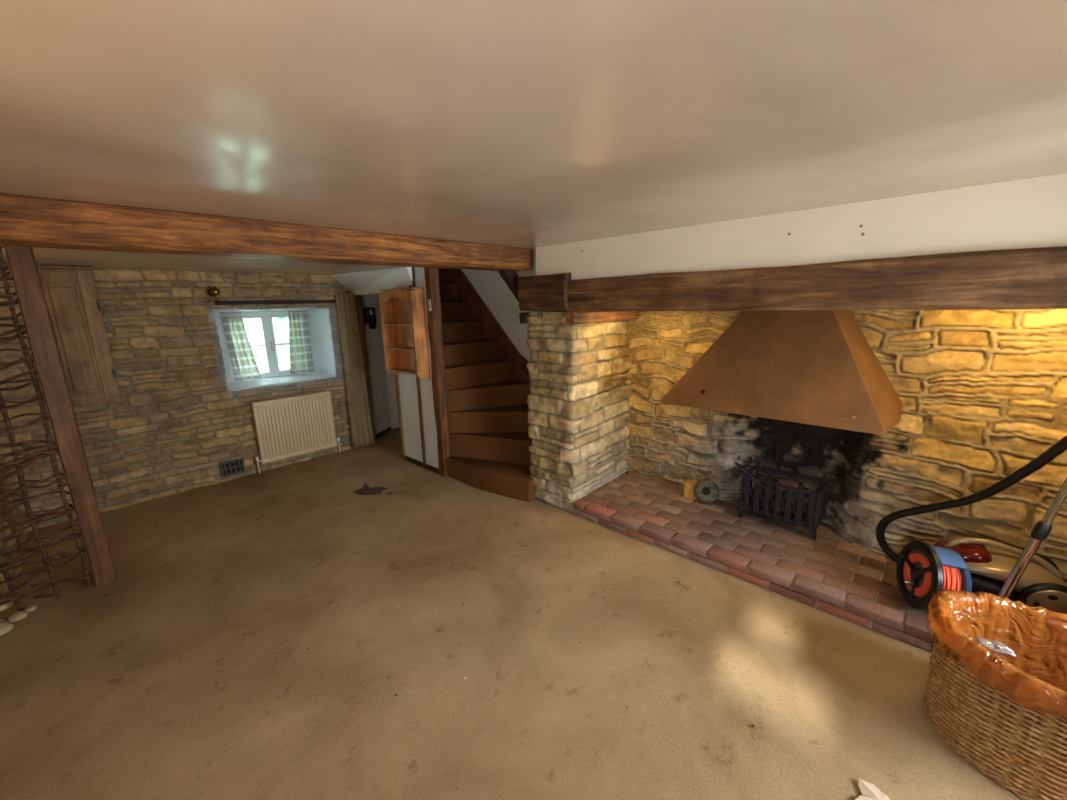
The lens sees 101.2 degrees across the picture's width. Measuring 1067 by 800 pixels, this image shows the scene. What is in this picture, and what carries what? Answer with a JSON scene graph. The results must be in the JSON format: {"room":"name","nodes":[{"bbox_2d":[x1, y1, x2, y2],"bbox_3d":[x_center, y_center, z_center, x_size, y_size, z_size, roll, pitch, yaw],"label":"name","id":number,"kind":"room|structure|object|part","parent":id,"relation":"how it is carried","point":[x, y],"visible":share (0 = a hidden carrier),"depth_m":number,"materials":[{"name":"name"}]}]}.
{"room":"traditional dwelling","nodes":[
{"label":"traditional dwelling","id":0,"kind":"room"},
{"bbox_2d":[0,453,26,610],"bbox_3d":[-1.632,0.457,0.887,6.538,2.000,0.179,11,17,44],"label":"wall","id":1,"kind":"structure","parent":0,"point":[13,544],"depth_m":2.82,"materials":[{"name":"stone"}]},
{"bbox_2d":[1,246,404,274],"bbox_3d":[-2.196,-0.962,2.983,2.540,0.012,3.160,10,17,42],"label":"ceiling","id":2,"kind":"structure","parent":0,"point":[43,256],"depth_m":3.23,"materials":[{"name":"paint"}]},
{"bbox_2d":[331,267,415,291],"bbox_3d":[-1.611,-1.214,4.388,1.340,0.218,0.360,10,17,42],"label":"wall","id":3,"kind":"structure","parent":0,"point":[397,278],"depth_m":4.33,"materials":[{"name":"white paint"}]},
{"bbox_2d":[350,289,385,294],"bbox_3d":[-1.714,-1.137,4.626,0.830,0.035,0.070,10,17,42],"label":"trim","id":4,"kind":"structure","parent":3,"relation":"attached to","point":[370,291],"depth_m":4.61,"materials":[{"name":"beige paint"}]},
{"bbox_2d":[362,294,398,433],"bbox_3d":[-1.669,-0.445,5.398,1.200,1.830,0.870,10,17,42],"label":"wall","id":5,"kind":"structure","parent":0,"point":[383,387],"depth_m":5.52,"materials":[{"name":"white paint"}]},
{"bbox_2d":[335,293,373,448],"bbox_3d":[-2.013,-0.312,4.943,0.075,1.745,0.241,9,16,39],"label":"door curtain","id":6,"kind":"object","parent":5,"relation":"hanging from","point":[355,381],"visible":1,"depth_m":4.93,"materials":[{"name":"beige fabric"}]},
{"bbox_2d":[363,308,375,328],"bbox_3d":[-1.912,-0.958,5.145,0.122,0.250,0.260,1,13,9],"label":"electric meter","id":7,"kind":"object","parent":5,"relation":"attached to","point":[369,313],"visible":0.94,"depth_m":5.09,"materials":[{"name":"black plastic"}]},
{"bbox_2d":[376,426,390,438],"bbox_3d":[-1.943,0.434,5.573,0.008,0.050,0.556,1,13,10],"label":"baseboard","id":8,"kind":"structure","parent":5,"relation":"attached to","point":[385,431],"depth_m":5.63,"materials":[{"name":"brown wood"}]},
{"bbox_2d":[398,267,438,468],"bbox_3d":[-1.147,-0.305,4.295,0.660,1.905,0.060,10,17,42],"label":"wall partition","id":9,"kind":"structure","parent":0,"point":[410,420],"depth_m":4.35,"materials":[{"name":"white paint"}]},
{"bbox_2d":[394,374,404,459],"bbox_3d":[-1.387,-0.228,4.540,0.044,1.760,0.099,10,17,42],"label":"trim","id":10,"kind":"structure","parent":9,"relation":"attached to","point":[396,376],"depth_m":4.59,"materials":[{"name":"brown wood"}]},
{"bbox_2d":[379,287,430,379],"bbox_3d":[-1.226,-0.624,4.154,0.570,0.842,0.135,10,17,42],"label":"wall shelf","id":11,"kind":"object","parent":9,"relation":"attached to","point":[395,308],"visible":1,"depth_m":4.18,"materials":[{"name":"brown wood"}]},
{"bbox_3d":[-1.428,-0.659,4.340,0.016,0.840,0.135,10,17,42],"label":"panel","id":12,"kind":"part","parent":11,"relation":"part of","materials":[{"name":"brown wood"}]},
{"bbox_3d":[-1.276,-0.966,4.034,0.538,0.119,0.014,10,17,42],"label":"scalloped rail","id":13,"kind":"part","parent":11,"relation":"part of","materials":[{"name":"brown wood"}]},
{"bbox_3d":[-1.232,-0.714,4.130,0.538,0.014,0.121,10,17,42],"label":"shelf","id":14,"kind":"part","parent":11,"relation":"part of","materials":[{"name":"brown wood"}]},
{"bbox_3d":[-1.227,-0.492,4.179,0.538,0.014,0.121,10,17,42],"label":"shelf","id":15,"kind":"part","parent":11,"relation":"part of","materials":[{"name":"brown wood"}]},
{"bbox_3d":[-1.222,-0.277,4.226,0.538,0.014,0.121,10,17,42],"label":"shelf","id":16,"kind":"part","parent":11,"relation":"part of","materials":[{"name":"brown wood"}]},
{"bbox_3d":[-1.185,-0.645,4.195,0.546,0.785,0.012,10,17,42],"label":"panel","id":17,"kind":"part","parent":11,"relation":"part of","materials":[{"name":"brown wood"}]},
{"bbox_3d":[-1.024,-0.587,3.968,0.016,0.840,0.135,10,17,42],"label":"panel","id":18,"kind":"part","parent":11,"relation":"part of","materials":[{"name":"brown wood"}]},
{"bbox_2d":[412,267,415,287],"bbox_3d":[-1.091,-1.115,3.978,0.024,0.190,0.024,10,17,42],"label":"stud","id":19,"kind":"object","parent":9,"relation":"attached to","point":[413,270],"visible":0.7,"depth_m":3.97,"materials":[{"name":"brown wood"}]},
{"bbox_2d":[409,285,425,464],"bbox_3d":[-1.116,-0.285,4.225,0.040,1.915,0.037,10,17,42],"label":"stud","id":20,"kind":"object","parent":9,"relation":"attached to","point":[417,378],"visible":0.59,"depth_m":4.30,"materials":[{"name":"brown wood"}]},
{"bbox_2d":[404,455,438,473],"bbox_3d":[-1.136,0.649,4.508,0.660,0.050,0.080,10,17,42],"label":"baseboard","id":21,"kind":"structure","parent":9,"relation":"attached to","point":[407,458],"depth_m":4.46,"materials":[{"name":"brown wood"}]},
{"bbox_2d":[445,252,559,361],"bbox_3d":[-0.702,-1.076,5.209,3.700,3.100,0.400,10,17,42],"label":"wall","id":22,"kind":"structure","parent":0,"point":[489,285],"depth_m":4.57,"materials":[{"name":"white paint"}]},
{"bbox_2d":[0,427,1024,799],"bbox_3d":[-0.484,1.062,2.697,7.550,0.003,4.400,10,17,42],"label":"floor","id":23,"kind":"structure","parent":0,"point":[191,673],"depth_m":1.99,"materials":[{"name":"beige carpet"}]},
{"bbox_2d":[0,621,13,635],"bbox_3d":[-2.763,1.179,2.262,0.099,0.051,0.098,4,14,23],"label":"rubble stone","id":24,"kind":"object","parent":23,"relation":"on","point":[5,626],"visible":1,"depth_m":2.27,"materials":[{"name":"beige stone"}]},
{"bbox_2d":[7,611,27,622],"bbox_3d":[-2.786,1.165,2.363,0.072,0.036,0.075,10,17,42],"label":"rubble stone","id":25,"kind":"object","parent":23,"relation":"on","point":[19,615],"visible":0.95,"depth_m":2.35,"materials":[{"name":"beige stone"}]},
{"bbox_2d":[24,606,36,611],"bbox_3d":[-2.789,1.157,2.429,0.043,0.024,0.046,10,17,42],"label":"rubble stone","id":26,"kind":"object","parent":23,"relation":"on","point":[31,608],"visible":0.91,"depth_m":2.42,"materials":[{"name":"beige stone"}]},
{"bbox_2d":[0,246,91,610],"bbox_3d":[-2.797,0.201,2.304,0.071,1.946,0.374,10,17,42],"label":"trellis","id":27,"kind":"object","parent":23,"relation":"on","point":[28,459],"visible":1,"depth_m":2.38,"materials":[{"name":"brown wood"}]},
{"bbox_2d":[4,246,116,586],"bbox_3d":[-2.651,0.155,2.482,0.107,1.952,0.106,10,17,42],"label":"post","id":28,"kind":"object","parent":23,"relation":"on","point":[42,339],"visible":1,"depth_m":2.42,"materials":[{"name":"brown wood"}]},
{"bbox_2d":[0,265,376,531],"bbox_3d":[-2.961,-0.180,4.022,0.091,1.960,3.005,10,17,42],"label":"wall","id":29,"kind":"structure","parent":23,"relation":"on","point":[176,419],"depth_m":3.82,"materials":[{"name":"stone"}]},
{"bbox_2d":[37,265,121,407],"bbox_3d":[-3.490,-0.470,3.327,0.107,1.048,0.390,10,17,42],"label":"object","id":30,"kind":"object","parent":29,"relation":"attached to","point":[70,293],"visible":0.86,"depth_m":3.33,"materials":[{"name":"brown wood"}]},
{"bbox_3d":[-3.500,-0.972,3.215,0.102,0.018,0.390,10,17,42],"label":"cornice","id":31,"kind":"part","parent":30,"relation":"part of","materials":[{"name":"brown wood"}]},
{"bbox_3d":[-3.467,-0.457,3.308,0.019,0.825,0.180,10,17,42],"label":"raised panel","id":32,"kind":"part","parent":30,"relation":"part of","materials":[{"name":"brown wood"}]},
{"bbox_2d":[208,286,219,302],"bbox_3d":[-2.843,-0.940,3.904,0.129,0.145,0.076,10,17,42],"label":"curtain rod finial","id":33,"kind":"object","parent":29,"relation":"attached to","point":[214,291],"visible":1,"depth_m":3.87,"materials":[{"name":"gold metal"}]},
{"bbox_3d":[-2.821,-0.965,3.881,0.071,0.087,0.071,10,17,42],"label":"globe","id":34,"kind":"part","parent":33,"relation":"part of","materials":[{"name":"gold metal"}]},
{"bbox_2d":[219,458,245,476],"bbox_3d":[-2.907,0.653,4.234,0.020,0.140,0.192,10,17,42],"label":"air vent","id":35,"kind":"object","parent":29,"relation":"attached to","point":[237,466],"visible":1,"depth_m":4.23,"materials":[{"name":"grey metal"}]},
{"bbox_3d":[-2.522,-0.975,4.366,0.047,0.037,1.080,10,17,42],"label":"window lintel rail","id":36,"kind":"part","parent":29,"relation":"part of","materials":[{"name":"brown wood"}]},
{"bbox_2d":[251,390,340,473],"bbox_3d":[-2.484,0.313,4.609,0.068,0.724,0.840,10,17,42],"label":"radiator","id":37,"kind":"object","parent":29,"relation":"attached to","point":[290,426],"visible":1,"depth_m":4.55,"materials":[{"name":"beige metal"}]},
{"bbox_2d":[251,390,330,403],"bbox_3d":[-2.492,-0.034,4.533,0.068,0.014,0.748,10,17,42],"label":"grille","id":38,"kind":"object","parent":37,"relation":"attached to","point":[322,393],"depth_m":4.52,"materials":[{"name":"beige metal"}]},
{"bbox_2d":[353,483,386,494],"bbox_3d":[-1.482,0.807,3.927,0.332,0.005,0.218,6,14,29],"label":"carpet scorch","id":39,"kind":"object","parent":23,"relation":"on","point":[365,490],"visible":1,"depth_m":3.91,"materials":[{"name":"brown carpet"}]},
{"bbox_2d":[424,267,449,476],"bbox_3d":[-0.876,-0.231,4.052,0.123,1.952,0.106,10,17,42],"label":"newel post","id":40,"kind":"object","parent":23,"relation":"on","point":[440,401],"visible":0.98,"depth_m":4.00,"materials":[{"name":"brown wood"}]},
{"bbox_2d":[428,299,430,310],"bbox_3d":[-0.919,-0.839,3.873,0.040,0.100,0.010,10,17,42],"label":"wall plate","id":41,"kind":"object","parent":40,"relation":"attached to","point":[429,300],"visible":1,"depth_m":3.87,"materials":[{"name":"beige plastic"}]},
{"bbox_2d":[439,268,536,501],"bbox_3d":[-0.740,-0.600,4.441,2.510,2.500,0.905,10,17,42],"label":"staircase","id":42,"kind":"structure","parent":23,"relation":"on","point":[487,378],"depth_m":4.23,"materials":[{"name":"brown wood"}]},
{"bbox_2d":[526,310,632,511],"bbox_3d":[0.422,0.022,3.726,0.552,1.540,0.974,10,17,42],"label":"wall pier","id":43,"kind":"object","parent":23,"relation":"on","point":[579,375],"visible":0.88,"depth_m":3.43,"materials":[{"name":"stone"}]},
{"bbox_2d":[519,311,565,323],"bbox_3d":[0.132,-0.689,3.617,0.052,0.087,0.652,10,17,42],"label":"plank","id":44,"kind":"object","parent":43,"relation":"on","point":[523,315],"visible":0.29,"depth_m":3.39,"materials":[{"name":"brown wood"}]},
{"bbox_2d":[518,273,570,310],"bbox_3d":[0.159,-0.796,3.254,0.445,0.256,0.334,10,17,42],"label":"lintel block","id":45,"kind":"object","parent":43,"relation":"on","point":[543,292],"visible":0.79,"depth_m":3.12,"materials":[{"name":"brown wood"}]},
{"bbox_2d":[566,311,638,324],"bbox_3d":[0.556,-0.646,3.363,0.074,0.092,0.887,10,17,42],"label":"plank","id":46,"kind":"object","parent":43,"relation":"on","point":[572,318],"visible":0.73,"depth_m":3.23,"materials":[{"name":"brown wood"}]},
{"bbox_2d":[566,246,1066,311],"bbox_3d":[1.619,-0.504,1.899,3.620,0.228,0.251,10,17,42],"label":"lintel","id":47,"kind":"object","parent":43,"relation":"on","point":[1026,278],"visible":1,"depth_m":1.92,"materials":[{"name":"brown wood"}]},
{"bbox_2d":[573,470,1066,687],"bbox_3d":[1.588,0.923,2.874,2.611,0.113,1.005,10,17,42],"label":"hearth","id":48,"kind":"object","parent":23,"relation":"on","point":[829,573],"visible":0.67,"depth_m":2.68,"materials":[{"name":"brick"}]},
{"bbox_2d":[684,479,698,500],"bbox_3d":[1.257,0.703,3.420,0.146,0.118,0.150,5,14,25],"label":"block","id":49,"kind":"object","parent":48,"relation":"on","point":[689,485],"visible":0.58,"depth_m":3.38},
{"bbox_2d":[694,479,718,502],"bbox_3d":[1.304,0.688,3.308,0.170,0.169,0.112,10,17,42],"label":"ring","id":50,"kind":"object","parent":48,"relation":"on","point":[705,490],"visible":1,"depth_m":3.29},
{"bbox_2d":[734,462,760,483],"bbox_3d":[1.463,0.504,2.983,0.190,0.143,0.016,8,15,36],"label":"rod","id":51,"kind":"object","parent":48,"relation":"on","point":[735,463],"visible":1,"depth_m":2.98,"materials":[{"name":"black metal"}]},
{"bbox_2d":[738,463,756,477],"bbox_3d":[1.475,0.485,3.045,0.016,0.075,0.159,-10,15,-34],"label":"rod","id":52,"kind":"object","parent":48,"relation":"on","point":[748,471],"visible":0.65,"depth_m":3.02,"materials":[{"name":"black metal"}]},
{"bbox_2d":[737,471,768,489],"bbox_3d":[1.489,0.546,2.975,0.016,0.085,0.206,-13,17,-42],"label":"rod","id":53,"kind":"object","parent":48,"relation":"on","point":[739,472],"visible":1,"depth_m":2.97,"materials":[{"name":"black metal"}]},
{"bbox_2d":[749,489,807,513],"bbox_3d":[1.666,0.689,2.972,0.074,0.068,0.381,-13,17,-42],"label":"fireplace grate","id":54,"kind":"object","parent":48,"relation":"in","point":[763,494],"visible":0.28,"depth_m":2.94,"materials":[{"name":"black metal"}]},
{"bbox_2d":[737,460,828,539],"bbox_3d":[1.695,0.663,2.984,0.480,0.350,0.306,10,17,42],"label":"grate","id":55,"kind":"object","parent":48,"relation":"on","point":[813,521],"visible":0.94,"depth_m":2.89,"materials":[{"name":"black metal"}]},
{"bbox_3d":[1.454,0.670,3.058,0.030,0.315,0.032,10,17,42],"label":"leg","id":56,"kind":"part","parent":55,"relation":"part of","materials":[{"name":"black metal"}]},
{"bbox_3d":[1.639,0.612,3.219,0.030,0.350,0.032,10,17,42],"label":"leg","id":57,"kind":"part","parent":55,"relation":"part of","materials":[{"name":"black metal"}]},
{"bbox_3d":[1.706,0.758,3.014,0.466,0.024,0.266,10,17,42],"label":"rail","id":58,"kind":"part","parent":55,"relation":"part of","materials":[{"name":"black metal"}]},
{"bbox_3d":[1.701,0.538,2.966,0.466,0.024,0.266,10,17,42],"label":"rail","id":59,"kind":"part","parent":55,"relation":"part of","materials":[{"name":"black metal"}]},
{"bbox_2d":[760,484,815,510],"bbox_3d":[1.741,0.661,3.011,0.080,0.092,0.394,-13,17,-43],"label":"log","id":60,"kind":"object","parent":55,"relation":"in","point":[773,489],"visible":0.22,"depth_m":2.99,"materials":[{"name":"brown wood"}]},
{"bbox_2d":[756,477,808,494],"bbox_3d":[1.689,0.584,2.998,0.339,0.083,0.046,4,13,21],"label":"log","id":61,"kind":"object","parent":60,"relation":"on","point":[756,477],"visible":0.23,"depth_m":3.01,"materials":[{"name":"brown wood"}]},
{"bbox_2d":[777,479,797,492],"bbox_3d":[1.717,0.580,2.961,0.120,0.050,0.090,5,14,28],"label":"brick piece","id":62,"kind":"object","parent":61,"relation":"on","point":[786,482],"visible":0.46,"depth_m":2.94,"materials":[{"name":"red brick"}]},
{"bbox_3d":[1.783,0.729,2.756,0.030,0.315,0.032,10,17,42],"label":"leg","id":63,"kind":"part","parent":55,"relation":"part of","materials":[{"name":"black metal"}]},
{"bbox_3d":[1.939,0.666,2.943,0.030,0.350,0.032,10,17,42],"label":"leg","id":64,"kind":"part","parent":55,"relation":"part of","materials":[{"name":"black metal"}]},
{"bbox_2d":[896,540,971,613],"bbox_3d":[1.924,0.855,2.125,0.196,0.325,0.324,2,13,16],"label":"cable reel","id":65,"kind":"object","parent":48,"relation":"on","point":[923,569],"visible":0.83,"depth_m":2.07,"materials":[{"name":"black plastic"}]},
{"bbox_3d":[1.853,0.901,2.155,0.048,0.028,0.024,2,13,14],"label":"winding knob","id":66,"kind":"part","parent":65,"relation":"part of","materials":[{"name":"silver metal"}]},
{"bbox_2d":[876,435,1066,629],"bbox_3d":[2.160,0.468,2.093,0.767,1.090,0.608,10,17,42],"label":"vacuum cleaner","id":67,"kind":"object","parent":48,"relation":"on","point":[990,563],"visible":0.79,"depth_m":2.08,"materials":[{"name":"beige plastic"}]},
{"bbox_3d":[2.179,0.793,2.244,0.205,0.150,0.188,7,15,32],"label":"dust lid","id":68,"kind":"part","parent":67,"relation":"part of","materials":[{"name":"red plastic"}]},
{"bbox_3d":[2.294,0.767,2.162,0.448,0.144,0.030,7,15,32],"label":"carry handle","id":69,"kind":"part","parent":67,"relation":"part of","materials":[{"name":"beige plastic"}]},
{"bbox_2d":[977,477,1066,636],"bbox_3d":[2.075,0.652,1.843,0.188,0.848,0.045,6,14,31],"label":"wand","id":70,"kind":"object","parent":48,"relation":"on","point":[1042,529],"visible":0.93,"depth_m":1.81,"materials":[{"name":"silver metal"}]},
{"bbox_2d":[855,778,889,799],"bbox_3d":[1.119,1.292,1.397,0.145,0.017,0.123,10,17,42],"label":"paper","id":71,"kind":"object","parent":23,"relation":"on","point":[869,791],"visible":1,"depth_m":1.43,"materials":[{"name":"white paper"}]},
{"bbox_2d":[925,598,1066,799],"bbox_3d":[1.833,1.063,1.468,0.785,0.412,0.571,10,17,42],"label":"wicker basket","id":72,"kind":"object","parent":23,"relation":"on","point":[1039,780],"visible":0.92,"depth_m":1.51,"materials":[{"name":"brown wicker"}]},
{"bbox_2d":[926,589,1066,777],"bbox_3d":[1.827,1.022,1.462,0.824,0.434,0.598,10,17,42],"label":"liner","id":73,"kind":"object","parent":72,"relation":"in","point":[941,595],"visible":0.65,"depth_m":1.51,"materials":[{"name":"orange"}]},
{"bbox_2d":[974,637,1015,655],"bbox_3d":[1.593,0.855,1.514,0.108,0.040,0.056,10,17,42],"label":"wrapper","id":74,"kind":"object","parent":73,"relation":"in","point":[996,647],"visible":0.88,"depth_m":1.50,"materials":[{"name":"silver metal"}]},
{"bbox_2d":[0,0,1066,249],"bbox_3d":[0.351,-0.587,0.766,4.170,0.017,3.368,10,17,42],"label":"ceiling","id":75,"kind":"structure","parent":0,"point":[528,124],"depth_m":0.91,"materials":[{"name":"paint"}]},
{"bbox_2d":[0,193,532,271],"bbox_3d":[-1.184,-0.800,2.222,0.240,0.176,3.208,10,17,42],"label":"ceiling beam","id":76,"kind":"structure","parent":75,"relation":"attached to","point":[25,221],"depth_m":1.90,"materials":[{"name":"brown wood"}]},
{"bbox_2d":[498,269,518,301],"bbox_3d":[-0.162,-0.879,3.369,0.070,0.240,0.260,10,17,42],"label":"brace","id":77,"kind":"object","parent":76,"relation":"attached to","point":[510,277],"visible":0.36,"depth_m":3.33,"materials":[{"name":"brown wood"}]},
{"bbox_2d":[536,173,1066,279],"bbox_3d":[1.529,-0.727,1.915,4.030,0.330,0.120,10,17,42],"label":"wall","id":78,"kind":"structure","parent":0,"point":[1030,212],"depth_m":1.95,"materials":[{"name":"beige paint"}]},
{"bbox_2d":[626,308,1066,582],"bbox_3d":[1.773,-0.031,2.822,0.659,1.930,2.849,-8,14,-28],"label":"wall","id":79,"kind":"structure","parent":0,"point":[982,394],"depth_m":2.46,"materials":[{"name":"stone"}]},
{"bbox_2d":[660,310,901,434],"bbox_3d":[1.466,-0.319,2.651,1.235,0.820,0.565,10,17,42],"label":"hood","id":80,"kind":"object","parent":79,"relation":"attached to","point":[811,367],"visible":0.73,"depth_m":2.45,"materials":[{"name":"orange metal"}]},
{"bbox_3d":[-3.286,-0.311,4.092,0.429,2.200,3.220,10,17,42],"label":"wall","id":81,"kind":"structure","parent":0,"visible":0},
{"bbox_2d":[220,310,313,381],"bbox_3d":[-2.816,-0.590,4.686,0.105,0.760,0.860,10,17,42],"label":"window","id":82,"kind":"structure","parent":81,"relation":"in","point":[267,329],"depth_m":4.65,"materials":[{"name":"white paint"}]},
{"bbox_3d":[-2.947,-0.556,4.545,0.052,0.630,0.340,10,17,42],"label":"sash","id":83,"kind":"part","parent":82,"relation":"part of","materials":[{"name":"glass"}]},
{"bbox_3d":[-2.684,-0.622,4.818,0.052,0.630,0.350,10,17,42],"label":"sash","id":84,"kind":"part","parent":82,"relation":"part of","materials":[{"name":"glass"}]},
{"bbox_2d":[212,307,336,390],"bbox_3d":[-2.681,-0.561,4.551,0.371,0.845,1.115,10,17,42],"label":"window reveal","id":85,"kind":"object","parent":81,"relation":"attached to","point":[323,354],"depth_m":4.82,"materials":[{"name":"white paint"}]},
{"bbox_2d":[230,372,335,390],"bbox_3d":[-2.664,-0.208,4.617,0.359,0.037,1.000,10,17,42],"label":"window sill","id":86,"kind":"structure","parent":81,"relation":"attached to","point":[256,383],"depth_m":4.56,"materials":[{"name":"white paint"}]},
{"bbox_3d":[-2.771,-0.928,4.554,0.010,0.010,0.830,10,17,42],"label":"wire","id":87,"kind":"object","parent":81,"relation":"attached to","visible":0},
{"bbox_2d":[221,312,261,380],"bbox_3d":[-2.959,-0.544,4.447,0.044,0.680,0.270,10,17,42],"label":"window curtain","id":88,"kind":"object","parent":87,"relation":"hanging from","point":[243,361],"visible":1,"depth_m":4.43,"materials":[{"name":"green fabric"}]},
{"bbox_2d":[288,310,313,373],"bbox_3d":[-2.586,-0.638,4.833,0.044,0.680,0.260,10,17,42],"label":"window curtain","id":89,"kind":"object","parent":87,"relation":"hanging from","point":[301,359],"visible":1,"depth_m":4.84,"materials":[{"name":"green fabric"}]},
{"label":"outside","id":90,"kind":"structure","parent":0,"visible":0},
{"label":"ground","id":91,"kind":"structure","parent":90,"visible":0},
{"bbox_2d":[243,317,289,371],"bbox_3d":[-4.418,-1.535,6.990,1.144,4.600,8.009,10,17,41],"label":"window pane","id":92,"kind":"object","parent":91,"relation":"on","point":[280,325],"visible":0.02,"depth_m":7.36,"materials":[{"name":"clear glass"}]}
]}

